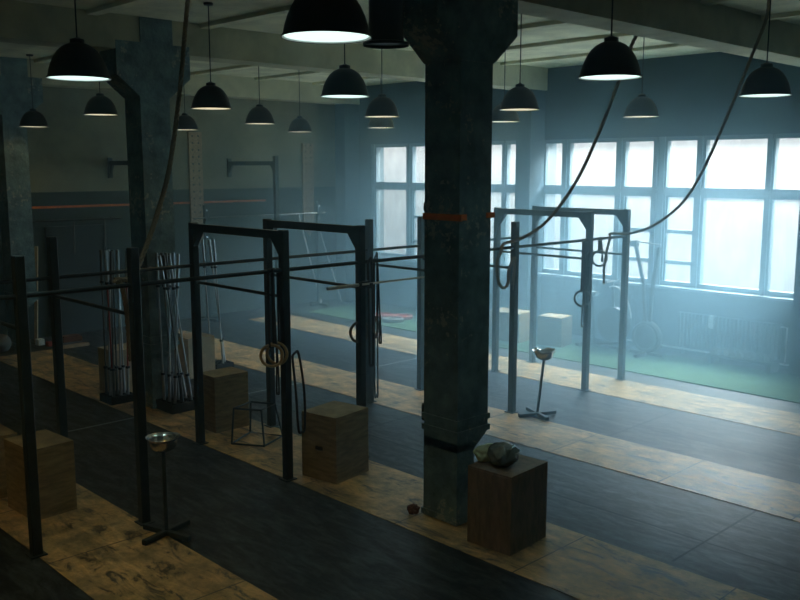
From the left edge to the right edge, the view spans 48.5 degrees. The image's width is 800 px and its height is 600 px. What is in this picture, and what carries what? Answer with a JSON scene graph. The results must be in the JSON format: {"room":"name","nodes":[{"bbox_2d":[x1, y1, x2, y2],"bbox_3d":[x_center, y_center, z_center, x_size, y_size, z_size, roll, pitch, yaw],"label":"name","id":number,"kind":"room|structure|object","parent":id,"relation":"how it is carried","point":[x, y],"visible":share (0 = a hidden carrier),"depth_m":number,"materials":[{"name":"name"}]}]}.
{"room":"gym","nodes":[
{"label":"gym","id":0,"kind":"room"},
{"bbox_2d":[0,86,336,338],"bbox_3d":[-7.145,-1.684,15.628,16.600,5.500,0.300,-8,12,-43],"label":"wall","id":1,"kind":"structure","parent":0,"point":[68,157],"depth_m":18.44,"materials":[{"name":"grey paint"}]},
{"bbox_2d":[44,224,110,336],"bbox_3d":[-6.011,-0.383,16.667,1.190,2.020,0.080,-8,12,-43],"label":"door","id":2,"kind":"structure","parent":1,"relation":"in","point":[89,239],"depth_m":16.67,"materials":[{"name":"grey paint"}]},
{"bbox_2d":[32,199,265,208],"bbox_3d":[-4.951,-1.892,17.522,5.600,0.040,0.020,-8,12,-43],"label":"trim","id":3,"kind":"structure","parent":1,"relation":"attached to","point":[99,205],"depth_m":17.00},
{"bbox_2d":[187,132,203,242],"bbox_3d":[-4.173,-2.297,18.203,0.300,2.250,0.050,-8,12,-43],"label":"pegboard","id":4,"kind":"object","parent":1,"relation":"attached to","point":[195,166],"visible":0.71,"depth_m":18.14,"materials":[{"name":"brown wood"}]},
{"bbox_2d":[227,156,279,321],"bbox_3d":[-3.017,-1.284,18.326,0.080,3.310,1.700,-8,12,-43],"label":"bar","id":5,"kind":"object","parent":1,"relation":"attached to","point":[274,164],"visible":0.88,"depth_m":17.65,"materials":[{"name":"black metal"}]},
{"bbox_2d":[301,143,313,234],"bbox_3d":[-2.090,-2.507,20.212,0.300,2.070,0.050,-8,12,-43],"label":"pegboard","id":6,"kind":"object","parent":1,"relation":"attached to","point":[307,149],"visible":0.76,"depth_m":20.16,"materials":[{"name":"brown wood"}]},
{"bbox_2d":[373,255,792,302],"bbox_3d":[2.574,-0.518,17.090,0.170,0.040,10.180,-8,12,-43],"label":"window sill","id":7,"kind":"structure","parent":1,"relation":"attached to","point":[764,297],"depth_m":14.90,"materials":[{"name":"paint"}]},
{"bbox_2d":[0,298,799,599],"bbox_3d":[-0.291,1.945,8.948,15.900,0.302,19.500,-8,12,-43],"label":"floor","id":8,"kind":"structure","parent":0,"point":[290,540],"depth_m":8.48,"materials":[{"name":"rubber"}]},
{"bbox_2d":[0,57,42,346],"bbox_3d":[-6.627,-1.637,15.312,1.000,4.900,0.450,-8,12,-43],"label":"column","id":9,"kind":"structure","parent":8,"relation":"on","point":[16,221],"depth_m":15.11,"materials":[{"name":"paint"}]},
{"bbox_2d":[34,246,37,341],"bbox_3d":[-6.491,-0.107,15.865,0.059,1.669,0.630,-2,9,-12],"label":"plank","id":10,"kind":"object","parent":8,"relation":"on","point":[35,247],"visible":0.64,"depth_m":15.80,"materials":[{"name":"beige wood"}]},
{"bbox_2d":[0,483,277,599],"bbox_3d":[-1.920,2.112,6.813,0.952,0.007,18.300,-8,12,-43],"label":"floor strip","id":11,"kind":"object","parent":8,"relation":"on","point":[96,545],"visible":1,"depth_m":7.08,"materials":[{"name":"brown wood"}]},
{"bbox_2d":[0,424,16,497],"bbox_3d":[-3.946,1.554,8.476,0.450,0.600,0.450,-8,12,-43],"label":"box","id":12,"kind":"object","parent":11,"relation":"on","point":[5,432],"visible":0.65,"depth_m":8.38,"materials":[{"name":"brown wood"}]},
{"bbox_2d":[4,429,76,519],"bbox_3d":[-3.277,1.584,8.103,0.519,0.650,0.401,8,11,41],"label":"box","id":13,"kind":"object","parent":11,"relation":"on","point":[55,452],"visible":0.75,"depth_m":7.98,"materials":[{"name":"brown wood"}]},
{"bbox_2d":[142,432,190,545],"bbox_3d":[-1.981,1.565,7.488,0.396,0.866,0.396,-2,9,-14],"label":"stand","id":14,"kind":"object","parent":11,"relation":"on","point":[160,442],"visible":1,"depth_m":7.48,"materials":[{"name":"black metal"}]},
{"bbox_2d":[145,432,179,452],"bbox_3d":[-1.983,1.200,7.431,0.284,0.128,0.284,5,10,30],"label":"bowl","id":15,"kind":"object","parent":14,"relation":"on","point":[160,442],"depth_m":7.41,"materials":[{"name":"silver metal"}]},
{"bbox_2d":[99,16,189,408],"bbox_3d":[-3.181,-1.050,11.399,1.000,4.900,0.450,-8,12,-43],"label":"column","id":16,"kind":"structure","parent":8,"relation":"on","point":[145,73],"depth_m":11.15,"materials":[{"name":"paint"}]},
{"bbox_2d":[177,332,214,378],"bbox_3d":[-3.084,0.829,13.366,0.450,0.600,0.400,-8,12,-43],"label":"box","id":17,"kind":"object","parent":8,"relation":"on","point":[208,341],"visible":0.41,"depth_m":13.24,"materials":[{"name":"brown wood"}]},
{"bbox_2d":[201,205,217,321],"bbox_3d":[-3.915,-0.748,18.019,0.439,2.340,0.517,-1,9,-5],"label":"stand","id":18,"kind":"object","parent":8,"relation":"on","point":[205,207],"visible":0.73,"depth_m":17.99,"materials":[{"name":"black metal"}]},
{"bbox_2d":[215,359,233,368],"bbox_3d":[-2.788,1.011,13.782,0.300,0.100,0.300,-8,12,-43],"label":"holder","id":19,"kind":"object","parent":8,"relation":"on","point":[218,363],"visible":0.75,"depth_m":13.70,"materials":[{"name":"grey metal"}]},
{"bbox_2d":[212,239,223,363],"bbox_3d":[-2.764,0.061,13.537,0.143,1.979,0.055,-8,12,-43],"label":"barbell","id":20,"kind":"object","parent":19,"relation":"in","point":[213,240],"visible":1,"depth_m":13.53,"materials":[{"name":"silver metal"}]},
{"bbox_2d":[0,206,630,558],"bbox_3d":[-0.891,0.360,10.058,10.092,2.492,1.762,-8,12,-43],"label":"rig","id":21,"kind":"object","parent":8,"relation":"on","point":[361,236],"visible":0.86,"depth_m":9.33,"materials":[{"name":"black metal"}]},
{"bbox_2d":[259,269,283,394],"bbox_3d":[-1.238,0.321,8.545,0.237,1.243,0.079,-2,9,-14],"label":"ring","id":22,"kind":"object","parent":21,"relation":"hanging from","point":[274,343],"visible":1,"depth_m":8.54,"materials":[{"name":"brown wood"}]},
{"bbox_2d":[266,268,287,364],"bbox_3d":[-1.196,0.304,8.662,0.238,1.243,0.103,1,9,9],"label":"ring","id":23,"kind":"object","parent":21,"relation":"hanging from","point":[277,274],"visible":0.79,"depth_m":8.63,"materials":[{"name":"brown wood"}]},
{"bbox_2d":[291,350,305,433],"bbox_3d":[-1.001,0.914,8.806,0.167,0.855,0.024,-8,12,-43],"label":"band","id":24,"kind":"object","parent":21,"relation":"hanging from","point":[296,351],"visible":1,"depth_m":8.80,"materials":[{"name":"black rubber"}]},
{"bbox_2d":[349,260,367,342],"bbox_3d":[-0.429,0.111,9.327,0.240,1.058,0.046,-5,10,-32],"label":"ring","id":25,"kind":"object","parent":21,"relation":"hanging from","point":[357,288],"visible":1,"depth_m":9.30,"materials":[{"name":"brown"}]},
{"bbox_2d":[367,257,373,366],"bbox_3d":[-0.309,0.130,9.366,0.094,1.170,0.024,-8,12,-43],"label":"band","id":26,"kind":"object","parent":21,"relation":"hanging from","point":[370,258],"visible":0.98,"depth_m":9.36,"materials":[{"name":"black rubber"}]},
{"bbox_2d":[326,276,423,290],"bbox_3d":[-0.007,-0.214,9.492,1.980,0.056,0.055,-8,12,-43],"label":"barbell","id":27,"kind":"object","parent":21,"relation":"on","point":[358,284],"visible":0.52,"depth_m":9.09,"materials":[{"name":"silver metal"}]},
{"bbox_2d":[374,252,378,398],"bbox_3d":[-0.315,0.342,11.698,0.074,1.957,0.024,-8,12,-43],"label":"band","id":28,"kind":"object","parent":21,"relation":"hanging from","point":[376,253],"visible":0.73,"depth_m":11.77,"materials":[{"name":"black rubber"}]},
{"bbox_2d":[373,258,381,343],"bbox_3d":[-0.249,0.024,9.475,0.074,0.932,0.238,2,9,16],"label":"band","id":29,"kind":"object","parent":21,"relation":"hanging from","point":[377,320],"visible":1,"depth_m":9.48,"materials":[{"name":"grey rubber"}]},
{"bbox_2d":[573,238,590,319],"bbox_3d":[2.493,-0.255,12.148,0.238,1.170,0.084,-1,9,-8],"label":"ring","id":30,"kind":"object","parent":21,"relation":"hanging from","point":[583,256],"visible":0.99,"depth_m":12.12,"materials":[{"name":"grey"}]},
{"bbox_2d":[581,251,589,326],"bbox_3d":[2.526,-0.148,12.104,0.162,1.045,0.024,-8,12,-43],"label":"band","id":31,"kind":"object","parent":21,"relation":"hanging from","point":[588,252],"visible":1,"depth_m":12.08,"materials":[{"name":"black rubber"}]},
{"bbox_2d":[310,201,328,306],"bbox_3d":[-1.832,-1.047,20.016,0.439,2.340,0.517,-1,9,-5],"label":"stand","id":32,"kind":"object","parent":8,"relation":"on","point":[318,233],"visible":0.77,"depth_m":20.00,"materials":[{"name":"black metal"}]},
{"bbox_2d":[0,349,768,599],"bbox_3d":[-0.031,1.862,8.487,0.983,0.007,18.100,-8,12,-43],"label":"floor strip","id":33,"kind":"object","parent":8,"relation":"on","point":[576,565],"visible":0.71,"depth_m":7.61,"materials":[{"name":"brown wood"}]},
{"bbox_2d":[98,343,132,391],"bbox_3d":[-3.827,0.949,12.445,0.420,0.620,0.620,8,12,44],"label":"box","id":34,"kind":"object","parent":33,"relation":"on","point":[101,362],"visible":0.23,"depth_m":12.25,"materials":[{"name":"brown wood"}]},
{"bbox_2d":[99,389,132,404],"bbox_3d":[-3.773,1.297,11.874,0.340,0.100,0.340,-8,12,-43],"label":"holder","id":35,"kind":"object","parent":33,"relation":"on","point":[125,397],"visible":0.88,"depth_m":11.76,"materials":[{"name":"grey metal"}]},
{"bbox_2d":[99,250,107,393],"bbox_3d":[-3.914,0.328,11.747,0.055,1.980,0.057,1,8,9],"label":"barbell","id":36,"kind":"object","parent":35,"relation":"in","point":[100,251],"visible":0.93,"depth_m":11.74,"materials":[{"name":"grey metal"}]},
{"bbox_2d":[104,251,112,396],"bbox_3d":[-3.795,0.348,11.622,0.055,1.980,0.119,-5,10,-29],"label":"barbell","id":37,"kind":"object","parent":35,"relation":"in","point":[105,252],"visible":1,"depth_m":11.59,"materials":[{"name":"silver metal"}]},
{"bbox_2d":[105,250,111,395],"bbox_3d":[-3.832,0.338,11.686,0.055,1.980,0.099,4,10,27],"label":"barbell","id":38,"kind":"object","parent":35,"relation":"in","point":[109,367],"visible":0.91,"depth_m":11.73,"materials":[{"name":"silver metal"}]},
{"bbox_2d":[109,251,115,396],"bbox_3d":[-3.757,0.348,11.617,0.055,1.980,0.108,5,10,30],"label":"barbell","id":39,"kind":"object","parent":35,"relation":"in","point":[111,254],"visible":0.98,"depth_m":11.60,"materials":[{"name":"grey metal"}]},
{"bbox_2d":[111,250,118,393],"bbox_3d":[-3.765,0.328,11.750,0.055,1.980,0.056,3,8,20],"label":"barbell","id":40,"kind":"object","parent":35,"relation":"in","point":[116,366],"visible":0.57,"depth_m":11.77,"materials":[{"name":"grey metal"}]},
{"bbox_2d":[116,250,122,395],"bbox_3d":[-3.688,0.338,11.684,0.055,1.980,0.099,4,10,27],"label":"barbell","id":41,"kind":"object","parent":35,"relation":"in","point":[120,368],"visible":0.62,"depth_m":11.70,"materials":[{"name":"silver metal"}]},
{"bbox_2d":[116,264,125,392],"bbox_3d":[-3.707,0.320,11.806,0.057,1.980,0.055,6,11,40],"label":"barbell","id":42,"kind":"object","parent":35,"relation":"in","point":[122,365],"visible":0.49,"depth_m":11.86,"materials":[{"name":"silver metal"}]},
{"bbox_2d":[156,394,194,414],"bbox_3d":[-2.867,1.343,11.502,0.420,0.120,0.420,-8,12,-43],"label":"holder","id":43,"kind":"object","parent":33,"relation":"on","point":[164,405],"visible":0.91,"depth_m":11.36,"materials":[{"name":"grey metal"}]},
{"bbox_2d":[155,253,165,399],"bbox_3d":[-3.060,0.385,11.367,0.057,1.980,0.055,2,9,20],"label":"barbell","id":44,"kind":"object","parent":43,"relation":"in","point":[156,254],"visible":0.8,"depth_m":11.37,"materials":[{"name":"silver metal"}]},
{"bbox_2d":[160,252,173,397],"bbox_3d":[-2.989,0.376,11.435,0.110,1.980,0.055,-3,9,-21],"label":"barbell","id":45,"kind":"object","parent":43,"relation":"in","point":[161,254],"visible":0.43,"depth_m":11.44,"materials":[{"name":"grey metal"}]},
{"bbox_2d":[167,253,171,401],"bbox_3d":[-2.934,0.394,11.314,0.055,1.979,0.134,5,10,28],"label":"barbell","id":46,"kind":"object","parent":43,"relation":"in","point":[169,375],"visible":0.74,"depth_m":11.35,"materials":[{"name":"silver metal"}]},
{"bbox_2d":[158,255,186,397],"bbox_3d":[-2.894,0.399,11.354,0.338,1.962,0.055,-7,11,-38],"label":"barbell","id":47,"kind":"object","parent":43,"relation":"in","point":[159,256],"visible":0.73,"depth_m":11.28,"materials":[{"name":"silver metal"}]},
{"bbox_2d":[162,255,183,401],"bbox_3d":[-2.854,0.412,11.217,0.222,1.975,0.055,-6,10,-35],"label":"barbell","id":48,"kind":"object","parent":43,"relation":"in","point":[163,256],"visible":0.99,"depth_m":11.20,"materials":[{"name":"grey metal"}]},
{"bbox_2d":[173,254,179,403],"bbox_3d":[-2.827,0.407,11.243,0.055,1.977,0.186,6,10,34],"label":"barbell","id":49,"kind":"object","parent":43,"relation":"in","point":[177,286],"visible":0.98,"depth_m":11.24,"materials":[{"name":"silver metal"}]},
{"bbox_2d":[168,255,192,399],"bbox_3d":[-2.783,0.404,11.286,0.273,1.970,0.055,-6,11,-37],"label":"barbell","id":50,"kind":"object","parent":43,"relation":"in","point":[187,374],"visible":0.98,"depth_m":11.29,"materials":[{"name":"silver metal"}]},
{"bbox_2d":[203,367,248,432],"bbox_3d":[-2.115,1.190,10.666,0.470,0.670,0.360,-8,12,-43],"label":"box","id":51,"kind":"object","parent":33,"relation":"on","point":[225,389],"visible":0.74,"depth_m":10.51,"materials":[{"name":"brown wood"}]},
{"bbox_2d":[231,401,281,446],"bbox_3d":[-1.641,1.409,10.128,0.459,0.395,0.478,3,9,19],"label":"stool","id":52,"kind":"object","parent":33,"relation":"on","point":[250,402],"visible":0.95,"depth_m":10.06,"materials":[{"name":"black metal"}]},
{"bbox_2d":[301,401,368,483],"bbox_3d":[-0.655,1.434,9.034,0.458,0.670,0.503,6,11,36],"label":"box","id":53,"kind":"object","parent":33,"relation":"on","point":[335,444],"visible":1,"depth_m":8.87,"materials":[{"name":"brown wood"}]},
{"bbox_2d":[467,454,547,555],"bbox_3d":[0.897,1.681,7.421,0.438,0.660,0.521,8,11,42],"label":"box","id":54,"kind":"object","parent":33,"relation":"on","point":[506,514],"visible":0.87,"depth_m":7.25,"materials":[{"name":"brown wood"}]},
{"bbox_2d":[473,441,520,466],"bbox_3d":[0.806,1.254,7.383,0.264,0.196,0.428,-7,11,-38],"label":"bag","id":55,"kind":"object","parent":54,"relation":"on","point":[503,454],"visible":1,"depth_m":7.26,"materials":[{"name":"fabric"}]},
{"bbox_2d":[403,0,517,526],"bbox_3d":[0.485,-0.490,7.658,1.000,4.900,0.495,-8,12,-43],"label":"column","id":56,"kind":"structure","parent":8,"relation":"on","point":[458,43],"depth_m":7.49,"materials":[{"name":"paint"}]},
{"bbox_2d":[178,329,799,521],"bbox_3d":[1.748,1.586,10.329,0.958,0.007,18.300,-8,12,-43],"label":"floor strip","id":57,"kind":"object","parent":8,"relation":"on","point":[766,494],"visible":0.67,"depth_m":9.84,"materials":[{"name":"brown wood"}]},
{"bbox_2d":[249,315,799,435],"bbox_3d":[3.588,1.321,12.093,0.927,0.007,18.300,-8,12,-43],"label":"floor strip","id":58,"kind":"object","parent":8,"relation":"on","point":[737,412],"visible":0.67,"depth_m":12.49,"materials":[{"name":"brown wood"}]},
{"bbox_2d":[514,89,545,329],"bbox_3d":[2.434,-1.857,16.781,0.420,4.900,0.340,-8,12,-43],"label":"column","id":59,"kind":"object","parent":8,"relation":"on","point":[530,131],"visible":0.43,"depth_m":16.59,"materials":[{"name":"teal paint"}]},
{"bbox_2d":[518,347,555,420],"bbox_3d":[1.728,1.026,11.109,0.402,0.860,0.396,4,9,25],"label":"stand","id":60,"kind":"object","parent":8,"relation":"on","point":[547,353],"visible":1,"depth_m":11.10,"materials":[{"name":"black metal"}]},
{"bbox_2d":[532,347,554,359],"bbox_3d":[1.800,0.671,11.071,0.295,0.147,0.296,-3,9,-20],"label":"bowl","id":61,"kind":"object","parent":60,"relation":"on","point":[547,353],"depth_m":11.01,"materials":[{"name":"silver metal"}]},
{"bbox_2d":[307,304,799,403],"bbox_3d":[4.737,1.121,13.401,1.520,0.016,17.800,-8,12,-43],"label":"turf","id":62,"kind":"object","parent":8,"relation":"on","point":[779,386],"visible":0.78,"depth_m":13.75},
{"bbox_2d":[489,307,529,342],"bbox_3d":[1.994,0.449,16.075,0.660,0.520,0.450,7,11,40],"label":"box","id":63,"kind":"object","parent":62,"relation":"on","point":[523,329],"visible":0.59,"depth_m":15.88,"materials":[{"name":"brown wood"}]},
{"bbox_2d":[537,313,571,347],"bbox_3d":[2.718,0.524,15.607,0.468,0.510,0.402,7,11,38],"label":"box","id":64,"kind":"object","parent":62,"relation":"on","point":[555,330],"visible":1,"depth_m":15.46,"materials":[{"name":"brown wood"}]},
{"bbox_2d":[575,280,635,352],"bbox_3d":[3.575,0.243,15.267,0.500,1.168,0.965,-8,12,-43],"label":"exercise bike","id":65,"kind":"object","parent":62,"relation":"on","point":[608,319],"visible":0.76,"depth_m":15.22,"materials":[{"name":"grey metal"}]},
{"bbox_2d":[629,240,663,357],"bbox_3d":[4.057,-0.027,14.665,0.503,1.880,0.550,-1,9,-4],"label":"rowing machine","id":66,"kind":"object","parent":62,"relation":"on","point":[647,337],"visible":1,"depth_m":14.65,"materials":[{"name":"grey metal"}]},
{"bbox_2d":[707,352,779,373],"bbox_3d":[5.332,0.974,13.849,0.300,0.170,1.040,-8,12,-43],"label":"dumbbell rack","id":67,"kind":"object","parent":62,"relation":"on","point":[772,366],"visible":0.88,"depth_m":13.65,"materials":[{"name":"grey metal"}]},
{"bbox_2d":[707,352,779,365],"bbox_3d":[5.332,0.905,13.838,0.280,0.030,1.040,-8,12,-43],"label":"shelf","id":68,"kind":"object","parent":67,"relation":"attached to","point":[709,355],"depth_m":13.69,"materials":[{"name":"grey metal"}]},
{"bbox_2d":[676,311,787,361],"bbox_3d":[5.325,0.635,14.320,0.150,0.700,1.817,-8,12,-43],"label":"radiator","id":69,"kind":"object","parent":8,"relation":"on","point":[693,330],"visible":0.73,"depth_m":14.25,"materials":[{"name":"white metal"}]},
{"bbox_2d":[0,0,799,85],"bbox_3d":[-0.291,-3.197,8.178,15.900,0.300,19.500,-8,12,-43],"label":"ceiling","id":70,"kind":"structure","parent":0,"point":[173,10],"depth_m":11.87,"materials":[{"name":"paint"}]},
{"bbox_2d":[19,54,48,127],"bbox_3d":[-6.001,-3.407,14.490,0.463,1.154,0.463,-8,12,-43],"label":"pendant lamp","id":71,"kind":"object","parent":70,"relation":"hanging from","point":[32,118],"visible":1,"depth_m":14.42,"materials":[{"name":"black metal"}]},
{"bbox_2d":[46,0,111,81],"bbox_3d":[-2.387,-2.214,6.525,0.463,1.154,0.463,-8,12,-43],"label":"pendant lamp","id":72,"kind":"object","parent":70,"relation":"hanging from","point":[74,61],"visible":1,"depth_m":6.46,"materials":[{"name":"black metal"}]},
{"bbox_2d":[49,76,107,80],"bbox_3d":[-2.387,-1.653,6.609,0.424,0.004,0.424,-8,12,-43],"label":"diffuser","id":73,"kind":"object","parent":72,"relation":"attached to","point":[60,78],"depth_m":6.65,"materials":[{"name":"white plastic"}]},
{"bbox_2d":[83,82,117,115],"bbox_3d":[-4.107,-3.112,12.124,0.463,1.154,0.463,-8,12,-43],"label":"pendant lamp","id":74,"kind":"object","parent":70,"relation":"hanging from","point":[98,105],"visible":0.98,"depth_m":12.05,"materials":[{"name":"black metal"}]},
{"bbox_2d":[86,0,155,15],"bbox_3d":[-0.901,-2.936,7.619,0.140,0.050,19.500,-8,12,-43],"label":"ceiling beam","id":75,"kind":"structure","parent":70,"relation":"attached to","point":[122,4],"depth_m":9.88,"materials":[{"name":"paint"}]},
{"bbox_2d":[112,0,189,361],"bbox_3d":[-2.232,-1.309,8.254,0.093,3.454,2.067,1,9,7],"label":"rope","id":76,"kind":"object","parent":70,"relation":"hanging from","point":[118,280],"visible":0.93,"depth_m":8.46,"materials":[{"name":"brown fabric"}]},
{"bbox_2d":[34,5,290,62],"bbox_3d":[0.176,-3.091,8.652,0.140,0.050,19.500,-8,12,-43],"label":"ceiling beam","id":77,"kind":"structure","parent":70,"relation":"attached to","point":[282,10],"depth_m":10.74,"materials":[{"name":"paint"}]},
{"bbox_2d":[0,59,359,104],"bbox_3d":[-6.770,-3.841,14.841,15.900,0.400,0.420,-8,12,-43],"label":"ceiling beam","id":78,"kind":"structure","parent":70,"relation":"attached to","point":[237,87],"depth_m":18.03,"materials":[{"name":"paint"}]},
{"bbox_2d":[172,92,198,130],"bbox_3d":[-3.804,-3.585,15.677,0.463,1.154,0.463,-8,12,-43],"label":"pendant lamp","id":79,"kind":"object","parent":70,"relation":"hanging from","point":[186,122],"visible":0.8,"depth_m":15.61,"materials":[{"name":"black metal"}]},
{"bbox_2d":[191,2,231,109],"bbox_3d":[-2.129,-2.728,9.954,0.463,1.154,0.463,-8,12,-43],"label":"pendant lamp","id":80,"kind":"object","parent":70,"relation":"hanging from","point":[210,96],"visible":1,"depth_m":9.88,"materials":[{"name":"black metal"}]},
{"bbox_2d":[245,66,274,124],"bbox_3d":[-2.135,-3.254,13.469,0.463,1.154,0.463,-8,12,-43],"label":"pendant lamp","id":81,"kind":"object","parent":70,"relation":"hanging from","point":[258,115],"visible":0.92,"depth_m":13.40,"materials":[{"name":"black metal"}]},
{"bbox_2d":[0,0,547,90],"bbox_3d":[-3.123,-3.284,11.120,15.900,0.400,0.420,-8,12,-43],"label":"ceiling beam","id":82,"kind":"structure","parent":70,"relation":"attached to","point":[26,23],"depth_m":11.74,"materials":[{"name":"paint"}]},
{"bbox_2d":[288,82,311,131],"bbox_3d":[-1.875,-3.721,16.581,0.463,1.154,0.463,-8,12,-43],"label":"pendant lamp","id":83,"kind":"object","parent":70,"relation":"hanging from","point":[299,124],"visible":0.96,"depth_m":16.50,"materials":[{"name":"black metal"}]},
{"bbox_2d":[281,0,371,43],"bbox_3d":[-0.373,-1.899,4.421,0.463,1.154,0.463,-8,12,-43],"label":"pendant lamp","id":84,"kind":"object","parent":70,"relation":"hanging from","point":[307,21],"visible":1,"depth_m":4.34,"materials":[{"name":"black metal"}]},
{"bbox_2d":[284,31,367,41],"bbox_3d":[-0.373,-1.338,4.505,0.424,0.004,0.424,-8,12,-43],"label":"diffuser","id":85,"kind":"object","parent":84,"relation":"attached to","point":[294,36],"depth_m":4.51,"materials":[{"name":"white plastic"}]},
{"bbox_2d":[320,44,369,98],"bbox_3d":[-0.514,-2.469,8.229,0.463,1.154,0.463,-8,12,-43],"label":"pendant lamp","id":86,"kind":"object","parent":70,"relation":"hanging from","point":[344,82],"visible":1,"depth_m":8.15,"materials":[{"name":"black metal"}]},
{"bbox_2d":[367,78,394,128],"bbox_3d":[-0.320,-3.463,14.865,0.463,1.154,0.463,-8,12,-43],"label":"pendant lamp","id":87,"kind":"object","parent":70,"relation":"hanging from","point":[376,123],"visible":0.52,"depth_m":14.77,"materials":[{"name":"black metal"}]},
{"bbox_2d":[364,49,399,117],"bbox_3d":[-0.236,-2.969,11.565,0.463,1.154,0.463,-8,12,-43],"label":"pendant lamp","id":88,"kind":"object","parent":70,"relation":"hanging from","point":[381,106],"visible":0.94,"depth_m":11.49,"materials":[{"name":"black metal"}]},
{"bbox_2d":[363,0,408,48],"bbox_3d":[-0.105,-2.358,6.628,0.350,0.900,0.350,-8,12,-43],"label":"pendant lamp","id":89,"kind":"object","parent":70,"relation":"hanging from","point":[385,16],"visible":0.97,"depth_m":6.56,"materials":[{"name":"black metal"}]},
{"bbox_2d":[190,0,744,75],"bbox_3d":[2.330,-3.400,10.716,0.140,0.050,19.500,-8,12,-43],"label":"ceiling beam","id":90,"kind":"structure","parent":70,"relation":"attached to","point":[553,23],"depth_m":11.30,"materials":[{"name":"paint"}]},
{"bbox_2d":[312,43,691,84],"bbox_3d":[4.484,-3.709,12.781,0.140,0.050,19.500,-8,12,-43],"label":"ceiling beam","id":91,"kind":"structure","parent":70,"relation":"attached to","point":[666,46],"depth_m":14.53,"materials":[{"name":"paint"}]},
{"bbox_2d":[492,51,519,122],"bbox_3d":[1.515,-3.164,12.864,0.463,1.154,0.463,-8,12,-43],"label":"pendant lamp","id":92,"kind":"object","parent":70,"relation":"hanging from","point":[498,116],"visible":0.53,"depth_m":12.79,"materials":[{"name":"black metal"}]},
{"bbox_2d":[499,14,539,110],"bbox_3d":[1.373,-2.754,10.130,0.463,1.154,0.463,-8,12,-43],"label":"pendant lamp","id":93,"kind":"object","parent":70,"relation":"hanging from","point":[518,98],"visible":0.92,"depth_m":10.06,"materials":[{"name":"black metal"}]},
{"bbox_2d":[254,11,799,80],"bbox_3d":[3.407,-3.555,11.749,0.140,0.050,19.500,-8,12,-43],"label":"ceiling beam","id":94,"kind":"structure","parent":70,"relation":"attached to","point":[795,14],"depth_m":12.75,"materials":[{"name":"paint"}]},
{"bbox_2d":[495,36,637,289],"bbox_3d":[2.026,-1.685,10.265,1.815,3.302,0.375,4,10,27],"label":"rope","id":95,"kind":"object","parent":70,"relation":"hanging from","point":[513,262],"visible":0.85,"depth_m":10.37,"materials":[{"name":"brown fabric"}]},
{"bbox_2d":[578,0,641,80],"bbox_3d":[1.544,-2.203,6.450,0.463,1.154,0.463,-8,12,-43],"label":"pendant lamp","id":96,"kind":"object","parent":70,"relation":"hanging from","point":[611,59],"visible":1,"depth_m":6.38,"materials":[{"name":"black metal"}]},
{"bbox_2d":[581,75,639,79],"bbox_3d":[1.544,-1.642,6.534,0.424,0.004,0.424,-8,12,-43],"label":"diffuser","id":97,"kind":"object","parent":96,"relation":"attached to","point":[583,77],"depth_m":6.58,"materials":[{"name":"white plastic"}]},
{"bbox_2d":[623,37,658,117],"bbox_3d":[3.159,-2.969,11.565,0.463,1.154,0.463,-8,12,-43],"label":"pendant lamp","id":98,"kind":"object","parent":70,"relation":"hanging from","point":[641,106],"visible":0.93,"depth_m":11.50,"materials":[{"name":"black metal"}]},
{"bbox_2d":[518,0,799,66],"bbox_3d":[0.551,-2.722,7.371,15.900,0.400,0.420,-8,12,-43],"label":"ceiling beam","id":99,"kind":"structure","parent":70,"relation":"attached to","point":[717,27],"depth_m":9.56,"materials":[{"name":"paint"}]},
{"bbox_2d":[602,0,769,283],"bbox_3d":[3.367,-1.740,11.027,0.273,3.414,2.899,-3,9,-20],"label":"rope","id":100,"kind":"object","parent":70,"relation":"hanging from","point":[768,1],"visible":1,"depth_m":10.47,"materials":[{"name":"brown fabric"}]},
{"bbox_2d":[738,0,791,97],"bbox_3d":[3.366,-2.452,8.111,0.463,1.154,0.463,-8,12,-43],"label":"pendant lamp","id":101,"kind":"object","parent":70,"relation":"hanging from","point":[767,81],"visible":1,"depth_m":8.05,"materials":[{"name":"black metal"}]},
{"bbox_2d":[359,52,799,368],"bbox_3d":[5.561,-1.466,14.173,0.400,5.500,19.500,-8,12,-43],"label":"wall","id":102,"kind":"structure","parent":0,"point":[692,94],"depth_m":15.43,"materials":[{"name":"teal paint"}]},
{"bbox_2d":[335,104,358,301],"bbox_3d":[-1.213,-2.414,20.502,0.420,4.900,0.340,-8,12,-43],"label":"pier","id":103,"kind":"object","parent":102,"relation":"attached to","point":[346,115],"visible":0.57,"depth_m":20.34,"materials":[{"name":"teal paint"}]},
{"bbox_2d":[371,143,424,256],"bbox_3d":[0.085,-2.180,19.612,0.150,2.500,1.960,-8,12,-43],"label":"window","id":104,"kind":"structure","parent":102,"relation":"attached to","point":[410,185],"depth_m":19.55,"materials":[{"name":"paint"}]},
{"bbox_2d":[490,141,515,265],"bbox_3d":[1.651,-1.940,18.015,0.150,2.500,2.540,-8,12,-43],"label":"window","id":105,"kind":"structure","parent":102,"relation":"attached to","point":[505,187],"depth_m":17.50,"materials":[{"name":"paint"}]},
{"bbox_2d":[542,137,660,283],"bbox_3d":[3.593,-1.643,16.033,0.150,2.500,2.400,-8,12,-43],"label":"window","id":106,"kind":"structure","parent":102,"relation":"attached to","point":[621,190],"depth_m":15.80,"materials":[{"name":"paint"}]},
{"bbox_2d":[655,133,799,297],"bbox_3d":[5.305,-1.382,14.286,0.150,2.500,2.520,-8,12,-43],"label":"window","id":107,"kind":"structure","parent":102,"relation":"attached to","point":[770,194],"depth_m":14.49,"materials":[{"name":"paint"}]},
{"bbox_2d":[788,205,799,375],"bbox_3d":[6.109,-1.295,13.032,0.420,4.900,0.340,-8,12,-43],"label":"pier","id":108,"kind":"object","parent":102,"relation":"attached to","point":[794,358],"visible":1,"depth_m":13.20,"materials":[{"name":"teal paint"}]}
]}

